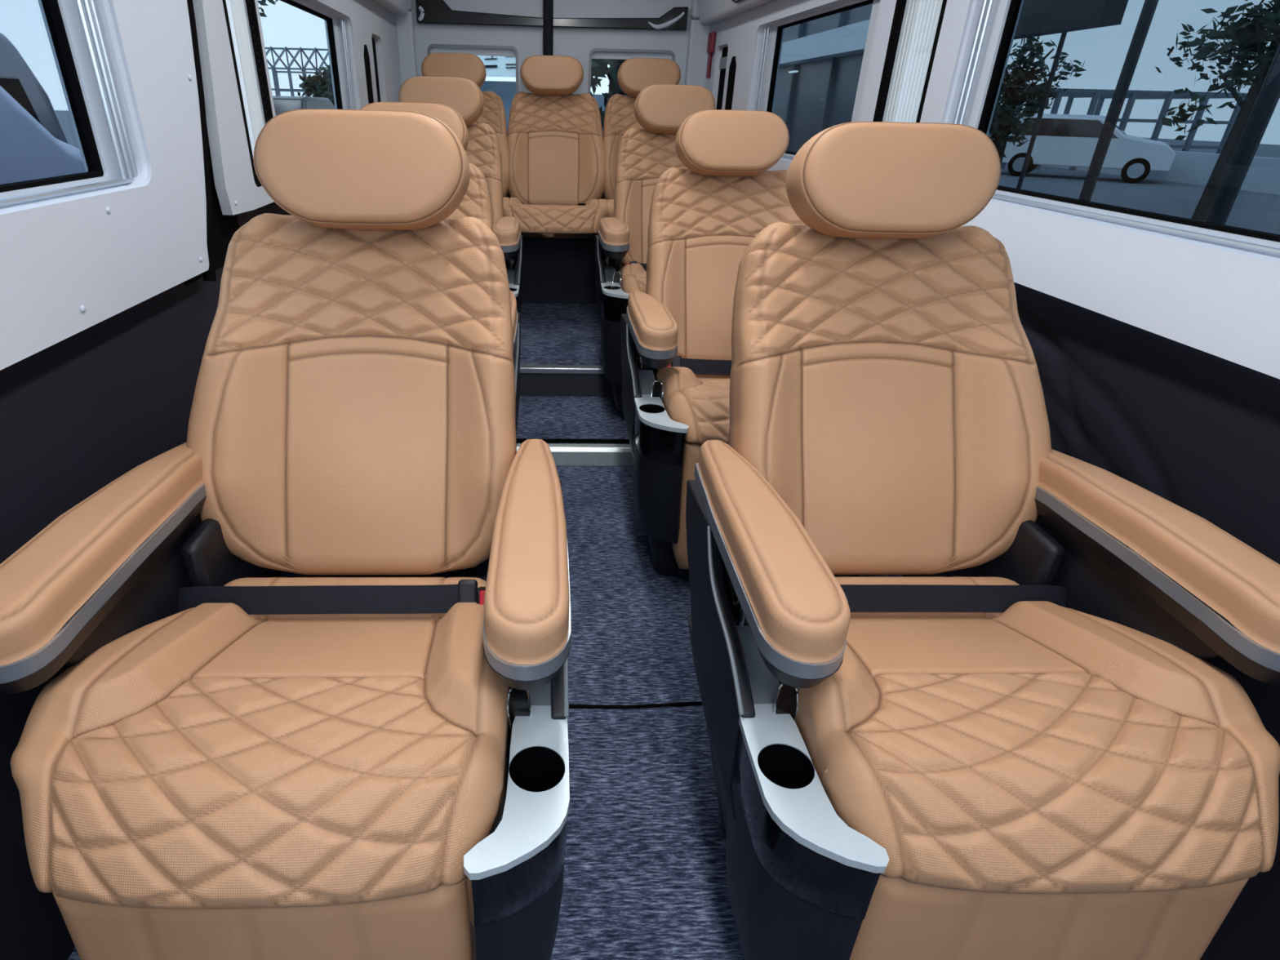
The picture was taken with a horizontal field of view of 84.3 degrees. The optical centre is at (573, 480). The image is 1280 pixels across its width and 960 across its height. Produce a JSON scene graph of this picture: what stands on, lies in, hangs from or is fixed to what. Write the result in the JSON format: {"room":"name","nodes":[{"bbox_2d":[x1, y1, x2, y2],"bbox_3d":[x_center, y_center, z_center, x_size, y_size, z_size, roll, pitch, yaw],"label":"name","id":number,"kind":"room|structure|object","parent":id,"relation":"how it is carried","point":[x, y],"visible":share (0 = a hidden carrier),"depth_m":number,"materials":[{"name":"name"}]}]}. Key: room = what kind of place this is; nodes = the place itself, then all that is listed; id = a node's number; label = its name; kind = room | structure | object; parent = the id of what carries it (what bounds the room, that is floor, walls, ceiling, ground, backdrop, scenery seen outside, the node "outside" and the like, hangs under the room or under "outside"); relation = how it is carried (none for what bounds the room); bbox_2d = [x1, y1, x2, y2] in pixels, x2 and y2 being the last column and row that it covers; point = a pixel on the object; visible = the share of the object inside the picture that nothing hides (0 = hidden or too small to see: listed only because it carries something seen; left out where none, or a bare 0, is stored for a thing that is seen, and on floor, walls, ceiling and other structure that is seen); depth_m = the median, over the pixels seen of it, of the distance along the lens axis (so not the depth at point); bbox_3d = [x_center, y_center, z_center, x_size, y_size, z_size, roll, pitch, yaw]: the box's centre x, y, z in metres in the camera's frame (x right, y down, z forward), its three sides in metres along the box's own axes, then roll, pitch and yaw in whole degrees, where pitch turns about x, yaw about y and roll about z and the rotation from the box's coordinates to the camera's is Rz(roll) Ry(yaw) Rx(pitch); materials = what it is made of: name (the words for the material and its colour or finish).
{"room":"vehicle interior","nodes":[
{"label":"vehicle interior","id":0,"kind":"room"},
{"bbox_2d":[0,0,401,959],"bbox_3d":[-0.713,-0.360,1.286,0.106,1.400,5.252,0,28,-3],"label":"wall","id":1,"kind":"structure","parent":0,"point":[85,410],"depth_m":1.04,"materials":[{"name":"white plastic"}]},
{"bbox_2d":[0,0,137,207],"bbox_3d":[-0.672,-0.222,0.239,0.052,0.384,1.772,0,28,-2],"label":"window","id":2,"kind":"structure","parent":1,"relation":"in","point":[73,28],"depth_m":1.00,"materials":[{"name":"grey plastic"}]},
{"bbox_2d":[186,0,216,280],"bbox_3d":[-0.671,-0.718,1.218,0.024,0.704,0.199,-1,28,-4],"label":"seal","id":3,"kind":"object","parent":1,"relation":"attached to","point":[209,275],"visible":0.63,"depth_m":1.27,"materials":[{"name":"black rubber"}]},
{"bbox_2d":[183,125,239,286],"bbox_3d":[-0.698,-0.727,1.232,0.006,0.700,0.300,-1,28,-4],"label":"trim","id":4,"kind":"structure","parent":1,"relation":"attached to","point":[224,226],"depth_m":1.40,"materials":[{"name":"black rubber"}]},
{"bbox_2d":[222,0,273,186],"bbox_3d":[-0.716,-0.871,1.501,0.059,0.440,0.202,-1,28,-4],"label":"window","id":5,"kind":"structure","parent":1,"relation":"in","point":[241,15],"depth_m":1.56,"materials":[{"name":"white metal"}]},
{"bbox_2d":[247,0,271,122],"bbox_3d":[-0.692,-0.877,1.501,0.011,0.412,0.165,0,28,-2],"label":"screen","id":6,"kind":"object","parent":5,"relation":"attached to","point":[251,9],"visible":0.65,"depth_m":1.55,"materials":[{"name":"glass"}]},
{"bbox_2d":[225,0,355,159],"bbox_3d":[-0.772,-1.159,2.052,0.052,0.410,1.017,-1,28,-4],"label":"window","id":7,"kind":"structure","parent":1,"relation":"in","point":[333,29],"depth_m":2.36,"materials":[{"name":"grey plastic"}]},
{"bbox_2d":[364,44,373,103],"bbox_3d":[-0.802,-1.473,2.690,0.061,0.325,0.100,0,28,-2],"label":"trim","id":8,"kind":"structure","parent":1,"relation":"attached to","point":[366,59],"depth_m":2.66,"materials":[{"name":"black rubber"}]},
{"bbox_2d":[371,36,380,102],"bbox_3d":[-0.821,-1.617,2.908,0.006,0.375,0.220,-1,28,-4],"label":"trim","id":9,"kind":"structure","parent":1,"relation":"attached to","point":[373,40],"depth_m":2.94,"materials":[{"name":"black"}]},
{"bbox_2d":[521,204,595,303],"bbox_3d":[-0.087,-1.054,3.306,1.300,0.442,0.030,0,28,-2],"label":"trim","id":10,"kind":"structure","parent":1,"relation":"attached to","point":[555,270],"depth_m":3.33,"materials":[{"name":"black plastic"}]},
{"bbox_2d":[515,438,629,443],"bbox_3d":[0.043,-0.124,2.241,1.650,0.010,0.012,0,28,-2],"label":"trim","id":11,"kind":"structure","parent":1,"relation":"attached to","point":[518,440],"depth_m":2.24,"materials":[{"name":"black rubber"}]},
{"bbox_2d":[67,466,902,959],"bbox_3d":[0.068,0.744,0.789,1.700,0.050,3.290,0,28,-2],"label":"floor","id":12,"kind":"structure","parent":0,"point":[645,875],"depth_m":1.22,"materials":[{"name":"carpet"}]},
{"bbox_2d":[0,108,571,959],"bbox_3d":[-0.301,0.076,0.920,0.584,0.990,0.829,0,28,-2],"label":"seat","id":13,"kind":"object","parent":12,"relation":"on","point":[222,763],"visible":1,"depth_m":0.78,"materials":[{"name":"beige leather"}]},
{"bbox_2d":[10,577,510,909],"bbox_3d":[-0.316,0.252,0.840,0.482,0.190,0.512,0,28,-2],"label":"seat cushion","id":14,"kind":"object","parent":13,"relation":"on","point":[205,756],"depth_m":0.66,"materials":[{"name":"brown leather"}]},
{"bbox_2d":[360,102,520,574],"bbox_3d":[-0.425,-0.374,1.741,0.584,0.990,0.829,0,28,-2],"label":"seat","id":15,"kind":"object","parent":12,"relation":"on","point":[476,202],"visible":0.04,"depth_m":1.77,"materials":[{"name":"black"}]},
{"bbox_2d":[568,701,702,709],"bbox_3d":[0.075,0.425,1.329,0.350,0.006,0.016,0,28,-2],"label":"trim","id":16,"kind":"structure","parent":12,"relation":"on","point":[695,703],"depth_m":1.32,"materials":[{"name":"black rubber"}]},
{"bbox_2d":[620,109,805,574],"bbox_3d":[0.424,-0.371,1.772,0.584,0.990,0.829,0,28,-2],"label":"seat","id":17,"kind":"object","parent":12,"relation":"on","point":[704,217],"visible":0.52,"depth_m":1.80,"materials":[{"name":"beige leather"}]},
{"bbox_2d":[655,366,730,444],"bbox_3d":[0.443,-0.195,1.693,0.482,0.190,0.512,0,28,-2],"label":"seat cushion","id":18,"kind":"object","parent":17,"relation":"on","point":[694,402],"depth_m":1.50,"materials":[{"name":"beige leather"}]},
{"bbox_2d":[685,121,1279,959],"bbox_3d":[0.469,0.080,0.948,0.584,0.990,0.829,0,28,-2],"label":"seat","id":19,"kind":"object","parent":12,"relation":"on","point":[1042,754],"visible":1,"depth_m":0.81,"materials":[{"name":"beige leather"}]},
{"bbox_2d":[779,576,1279,893],"bbox_3d":[0.488,0.255,0.869,0.482,0.190,0.512,0,28,-2],"label":"seat cushion","id":20,"kind":"object","parent":19,"relation":"on","point":[988,735],"depth_m":0.70,"materials":[{"name":"beige leather"}]},
{"bbox_2d":[480,80,515,133],"bbox_3d":[-2.230,-7.447,15.226,3.000,1.980,4.000,0,28,-2],"label":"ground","id":21,"kind":"structure","parent":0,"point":[506,91],"depth_m":13.10,"materials":[{"name":"grey asphalt"}]},
{"bbox_2d":[410,0,693,199],"bbox_3d":[-0.103,-1.840,3.567,1.560,1.900,0.050,0,28,-2],"label":"wall","id":22,"kind":"structure","parent":0,"point":[577,43],"depth_m":3.38,"materials":[{"name":"white plastic"}]},
{"bbox_2d":[395,11,417,84],"bbox_3d":[-0.817,-1.585,3.616,0.100,1.375,0.060,0,28,-2],"label":"trim","id":23,"kind":"structure","parent":22,"relation":"attached to","point":[405,25],"depth_m":3.34,"materials":[{"name":"white plastic"}]},
{"bbox_2d":[427,44,518,93],"bbox_3d":[-0.489,-1.905,3.513,0.435,0.450,0.050,0,28,-2],"label":"window","id":24,"kind":"structure","parent":22,"relation":"in","point":[430,46],"depth_m":3.39,"materials":[{"name":"grey plastic"}]},
{"bbox_2d":[431,47,515,56],"bbox_3d":[-0.485,-2.080,3.421,0.411,0.030,0.008,0,28,-2],"label":"window blind","id":25,"kind":"object","parent":24,"relation":"attached to","point":[477,51],"visible":0.79,"depth_m":3.42,"materials":[{"name":"white fabric"}]},
{"bbox_2d":[415,0,688,31],"bbox_3d":[-0.095,-2.204,3.315,1.275,0.119,0.057,0,28,-2],"label":"header panel","id":26,"kind":"object","parent":22,"relation":"attached to","point":[436,11],"depth_m":3.32,"materials":[{"name":"black plastic"}]},
{"bbox_2d":[587,48,675,94],"bbox_3d":[0.283,-1.902,3.541,0.420,0.450,0.050,0,28,-2],"label":"window","id":27,"kind":"structure","parent":22,"relation":"in","point":[593,50],"depth_m":3.42,"materials":[{"name":"grey plastic"}]},
{"bbox_2d":[591,51,671,59],"bbox_3d":[0.287,-2.077,3.449,0.396,0.030,0.008,0,28,-2],"label":"window blind","id":28,"kind":"object","parent":27,"relation":"attached to","point":[596,55],"visible":0.79,"depth_m":3.44,"materials":[{"name":"white fabric"}]},
{"bbox_2d":[684,19,710,87],"bbox_3d":[0.603,-1.580,3.668,0.118,1.375,0.060,0,28,-2],"label":"trim","id":29,"kind":"structure","parent":22,"relation":"attached to","point":[696,59],"depth_m":3.39,"materials":[{"name":"white plastic"}]},
{"bbox_2d":[520,302,603,365],"bbox_3d":[-0.018,-0.678,3.294,1.700,0.208,1.548,0,28,-2],"label":"floor","id":30,"kind":"structure","parent":0,"point":[552,334],"depth_m":2.93,"materials":[{"name":"carpet"}]},
{"bbox_2d":[421,52,680,239],"bbox_3d":[-0.080,-1.310,3.145,1.386,1.040,0.873,0,28,-2],"label":"bench","id":31,"kind":"object","parent":30,"relation":"on","point":[557,157],"visible":0.44,"depth_m":3.25,"materials":[{"name":"beige leather"}]},
{"bbox_2d":[502,197,608,239],"bbox_3d":[-0.084,-1.117,3.043,0.480,0.209,0.512,0,28,-2],"label":"seat cushion","id":32,"kind":"object","parent":31,"relation":"on","point":[581,220],"depth_m":2.83,"materials":[{"name":"beige leather"}]},
{"bbox_2d":[607,199,613,217],"bbox_3d":[0.361,-1.115,3.060,0.480,0.209,0.512,0,28,-2],"label":"seat cushion","id":33,"kind":"object","parent":31,"relation":"on","point":[610,202],"depth_m":2.89,"materials":[{"name":"beige leather"}]},
{"bbox_2d":[520,373,613,396],"bbox_3d":[0.007,-0.350,2.583,1.700,0.089,0.008,0,28,-2],"label":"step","id":34,"kind":"structure","parent":30,"relation":"attached to","point":[531,384],"depth_m":2.58,"materials":[{"name":"black plastic"}]},
{"bbox_2d":[595,84,715,412],"bbox_3d":[0.375,-0.826,2.469,0.584,0.990,0.829,0,28,-2],"label":"seat","id":35,"kind":"object","parent":30,"relation":"on","point":[621,242],"visible":0.32,"depth_m":2.50,"materials":[{"name":"beige leather"}]},
{"bbox_2d":[618,263,646,293],"bbox_3d":[0.394,-0.651,2.390,0.482,0.190,0.512,0,28,-2],"label":"seat cushion","id":36,"kind":"object","parent":35,"relation":"on","point":[632,277],"depth_m":2.22,"materials":[{"name":"beige leather"}]},
{"bbox_2d":[515,395,630,444],"bbox_3d":[0.011,-0.160,2.432,1.700,0.103,0.452,0,28,-2],"label":"floor","id":37,"kind":"structure","parent":0,"point":[553,417],"depth_m":2.41,"materials":[{"name":"carpet"}]},
{"bbox_2d":[398,75,522,313],"bbox_3d":[-0.464,-0.801,2.374,0.584,0.990,0.829,0,28,-2],"label":"seat","id":38,"kind":"object","parent":37,"relation":"on","point":[463,95],"visible":0.26,"depth_m":2.40,"materials":[{"name":"beige leather"}]},
{"bbox_2d":[516,443,632,466],"bbox_3d":[0.019,-0.080,2.222,1.700,0.057,0.045,0,28,-2],"label":"trim","id":39,"kind":"structure","parent":37,"relation":"attached to","point":[563,455],"depth_m":2.21,"materials":[{"name":"silver metal"}]},
{"bbox_2d":[592,93,608,133],"bbox_3d":[1.059,-10.213,20.667,2.850,1.900,2.000,0,28,-2],"label":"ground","id":40,"kind":"structure","parent":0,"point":[599,98],"depth_m":19.40,"materials":[{"name":"grey asphalt"}]},
{"bbox_2d":[704,0,1279,959],"bbox_3d":[0.821,-0.355,1.345,0.105,1.400,5.258,0,28,-3],"label":"wall","id":41,"kind":"structure","parent":0,"point":[1197,430],"depth_m":1.02,"materials":[{"name":"white plastic"}]},
{"bbox_2d":[520,364,604,373],"bbox_3d":[0.007,-0.403,2.567,1.700,0.021,0.041,0,28,-2],"label":"trim","id":42,"kind":"structure","parent":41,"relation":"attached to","point":[544,369],"depth_m":2.55,"materials":[{"name":"silver metal"}]},
{"bbox_2d":[706,31,715,78],"bbox_3d":[0.642,-1.989,3.299,0.022,0.185,0.080,0,28,-2],"label":"hammer","id":43,"kind":"object","parent":41,"relation":"attached to","point":[711,38],"visible":1,"depth_m":3.27,"materials":[{"name":"red plastic"}]},
{"bbox_2d":[715,46,728,109],"bbox_3d":[0.692,-1.774,3.228,0.006,0.375,0.200,-1,28,-4],"label":"trim","id":44,"kind":"structure","parent":41,"relation":"attached to","point":[722,72],"depth_m":3.25,"materials":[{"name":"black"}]},
{"bbox_2d":[719,56,727,69],"bbox_3d":[0.701,-1.880,3.172,0.030,0.045,0.202,-1,28,-4],"label":"trim","id":45,"kind":"structure","parent":41,"relation":"attached to","point":[722,64],"depth_m":3.21,"materials":[{"name":"grey plastic"}]},
{"bbox_2d":[724,56,736,110],"bbox_3d":[0.705,-1.651,3.056,0.062,0.320,0.100,0,28,-2],"label":"trim","id":46,"kind":"structure","parent":41,"relation":"attached to","point":[732,68],"depth_m":3.02,"materials":[{"name":"black plastic"}]},
{"bbox_2d":[754,0,880,159],"bbox_3d":[0.783,-1.300,2.338,0.052,0.435,1.042,-1,28,-4],"label":"window","id":47,"kind":"structure","parent":41,"relation":"in","point":[814,71],"depth_m":2.30,"materials":[{"name":"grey glass"}]},
{"bbox_2d":[872,0,946,122],"bbox_3d":[0.824,-0.955,1.696,0.059,0.450,0.242,-1,28,-4],"label":"window","id":48,"kind":"structure","parent":41,"relation":"in","point":[909,7],"depth_m":1.75,"materials":[{"name":"white glass"}]},
{"bbox_2d":[874,0,903,121],"bbox_3d":[0.800,-0.962,1.698,0.012,0.420,0.210,-2,28,-6],"label":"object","id":49,"kind":"object","parent":48,"relation":"attached to","point":[899,9],"visible":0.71,"depth_m":1.75,"materials":[{"name":"glass"}]},
{"bbox_2d":[952,0,1279,256],"bbox_3d":[0.898,-0.354,0.584,0.054,0.409,2.108,0,28,-3],"label":"window","id":50,"kind":"structure","parent":41,"relation":"in","point":[1163,116],"depth_m":1.10,"materials":[{"name":"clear glass"}]},
{"bbox_3d":[0.076,-1.404,0.814,1.800,0.040,5.350,0,28,-2],"label":"ceiling","id":51,"kind":"structure","parent":0,"visible":0},
{"bbox_2d":[542,0,553,55],"bbox_3d":[-0.118,-2.109,3.327,0.047,1.200,0.047,0,28,-2],"label":"pole","id":52,"kind":"object","parent":51,"relation":"attached to","point":[548,5],"visible":0.48,"depth_m":3.30,"materials":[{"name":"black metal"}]},
{"bbox_3d":[-0.703,-1.199,0.840,0.113,0.500,5.250,0,28,-2],"label":"wall","id":53,"kind":"structure","parent":0,"visible":0},
{"bbox_2d":[373,0,409,17],"bbox_3d":[-0.461,-1.107,0.846,0.471,0.457,5.168,0,28,-3],"label":"trim","id":54,"kind":"structure","parent":53,"relation":"attached to","point":[397,7],"depth_m":2.99,"materials":[{"name":"white plastic"}]},
{"bbox_2d":[408,0,412,11],"bbox_3d":[-0.797,-2.401,3.177,0.100,0.472,0.070,0,28,-2],"label":"trim","id":55,"kind":"structure","parent":53,"relation":"attached to","point":[411,1],"depth_m":3.26,"materials":[{"name":"white plastic"}]},
{"label":"outside","id":56,"kind":"structure","parent":0,"visible":0},
{"bbox_2d":[908,0,942,52],"bbox_3d":[4.838,-5.554,7.837,0.200,1.140,3.850,0,28,-2],"label":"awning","id":57,"kind":"object","parent":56,"point":[928,11],"visible":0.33,"depth_m":9.36,"materials":[{"name":"white plastic"}]},
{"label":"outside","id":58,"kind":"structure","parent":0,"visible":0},
{"bbox_2d":[430,47,515,77],"bbox_3d":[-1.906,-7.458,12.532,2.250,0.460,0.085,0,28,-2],"label":"building","id":59,"kind":"structure","parent":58,"point":[495,66],"depth_m":12.56,"materials":[{"name":"white"}]},
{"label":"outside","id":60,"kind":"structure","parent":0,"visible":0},
{"bbox_2d":[54,110,79,148],"bbox_3d":[-0.948,-12.645,27.237,120.000,0.050,120.000,0,28,-2],"label":"ground","id":61,"kind":"structure","parent":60,"point":[64,117],"depth_m":39.92,"materials":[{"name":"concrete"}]},
{"bbox_2d":[0,32,68,143],"bbox_3d":[-4.743,-1.271,3.409,1.840,2.050,5.000,0,28,-2],"label":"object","id":62,"kind":"object","parent":61,"relation":"on","point":[17,78],"visible":0.21,"depth_m":5.09,"materials":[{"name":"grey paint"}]},
{"bbox_2d":[0,85,85,184],"bbox_3d":[-2.805,-0.286,1.213,1.790,2.450,5.180,0,28,-2],"label":"car","id":63,"kind":"object","parent":61,"relation":"on","point":[28,151],"visible":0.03,"depth_m":2.62,"materials":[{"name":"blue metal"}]},
{"bbox_2d":[257,0,278,17],"bbox_3d":[-9.467,-11.413,18.922,3.372,5.217,2.582,20,33,31],"label":"tree","id":64,"kind":"object","parent":61,"relation":"on","point":[262,2],"visible":0.02,"depth_m":18.39,"materials":[{"name":"green plant"}]},
{"bbox_2d":[265,46,328,97],"bbox_3d":[-17.391,-25.542,45.872,5.740,4.567,6.140,0,28,-2],"label":"bridge","id":65,"kind":"structure","parent":61,"relation":"on","point":[274,72],"depth_m":44.37,"materials":[{"name":"grey metal"}]},
{"bbox_2d":[272,95,335,115],"bbox_3d":[-9.816,-13.197,26.016,1.890,1.700,4.397,5,28,7],"label":"parked car","id":66,"kind":"object","parent":61,"relation":"on","point":[282,104],"visible":0.12,"depth_m":24.09,"materials":[{"name":"grey paint"}]},
{"bbox_2d":[297,63,334,106],"bbox_3d":[-14.143,-22.277,40.917,3.668,3.582,3.208,0,28,-2],"label":"tree","id":67,"kind":"object","parent":61,"relation":"on","point":[312,86],"visible":0.4,"depth_m":40.38,"materials":[{"name":"green plant"}]},
{"bbox_2d":[590,51,644,133],"bbox_3d":[0.691,-7.118,12.155,2.571,4.400,2.684,-10,30,-20],"label":"tree","id":68,"kind":"object","parent":61,"relation":"on","point":[599,68],"visible":0.06,"depth_m":12.13,"materials":[{"name":"green plant"}]},
{"bbox_2d":[893,13,931,122],"bbox_3d":[4.899,-11.486,20.463,1.000,4.500,21.200,0,28,-2],"label":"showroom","id":69,"kind":"structure","parent":61,"relation":"on","point":[917,63],"depth_m":11.24,"materials":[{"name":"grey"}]},
{"bbox_3d":[0.803,-1.192,0.895,0.139,0.500,5.250,0,28,-2],"label":"wall","id":70,"kind":"structure","parent":0,"visible":0},
{"bbox_2d":[690,0,699,19],"bbox_3d":[0.623,-2.395,3.229,0.118,0.472,0.070,0,28,-2],"label":"trim","id":71,"kind":"structure","parent":70,"relation":"attached to","point":[695,15],"depth_m":3.30,"materials":[{"name":"white plastic"}]},
{"bbox_2d":[697,0,772,25],"bbox_3d":[0.616,-1.103,0.886,0.482,0.457,5.171,0,28,-3],"label":"trim","id":72,"kind":"structure","parent":70,"relation":"attached to","point":[710,11],"depth_m":2.95,"materials":[{"name":"white plastic"}]},
{"bbox_2d":[731,0,743,2],"bbox_3d":[0.642,-1.714,2.385,0.033,0.093,0.782,-1,28,-4],"label":"badge","id":73,"kind":"object","parent":70,"relation":"attached to","point":[735,1],"visible":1,"depth_m":2.68,"materials":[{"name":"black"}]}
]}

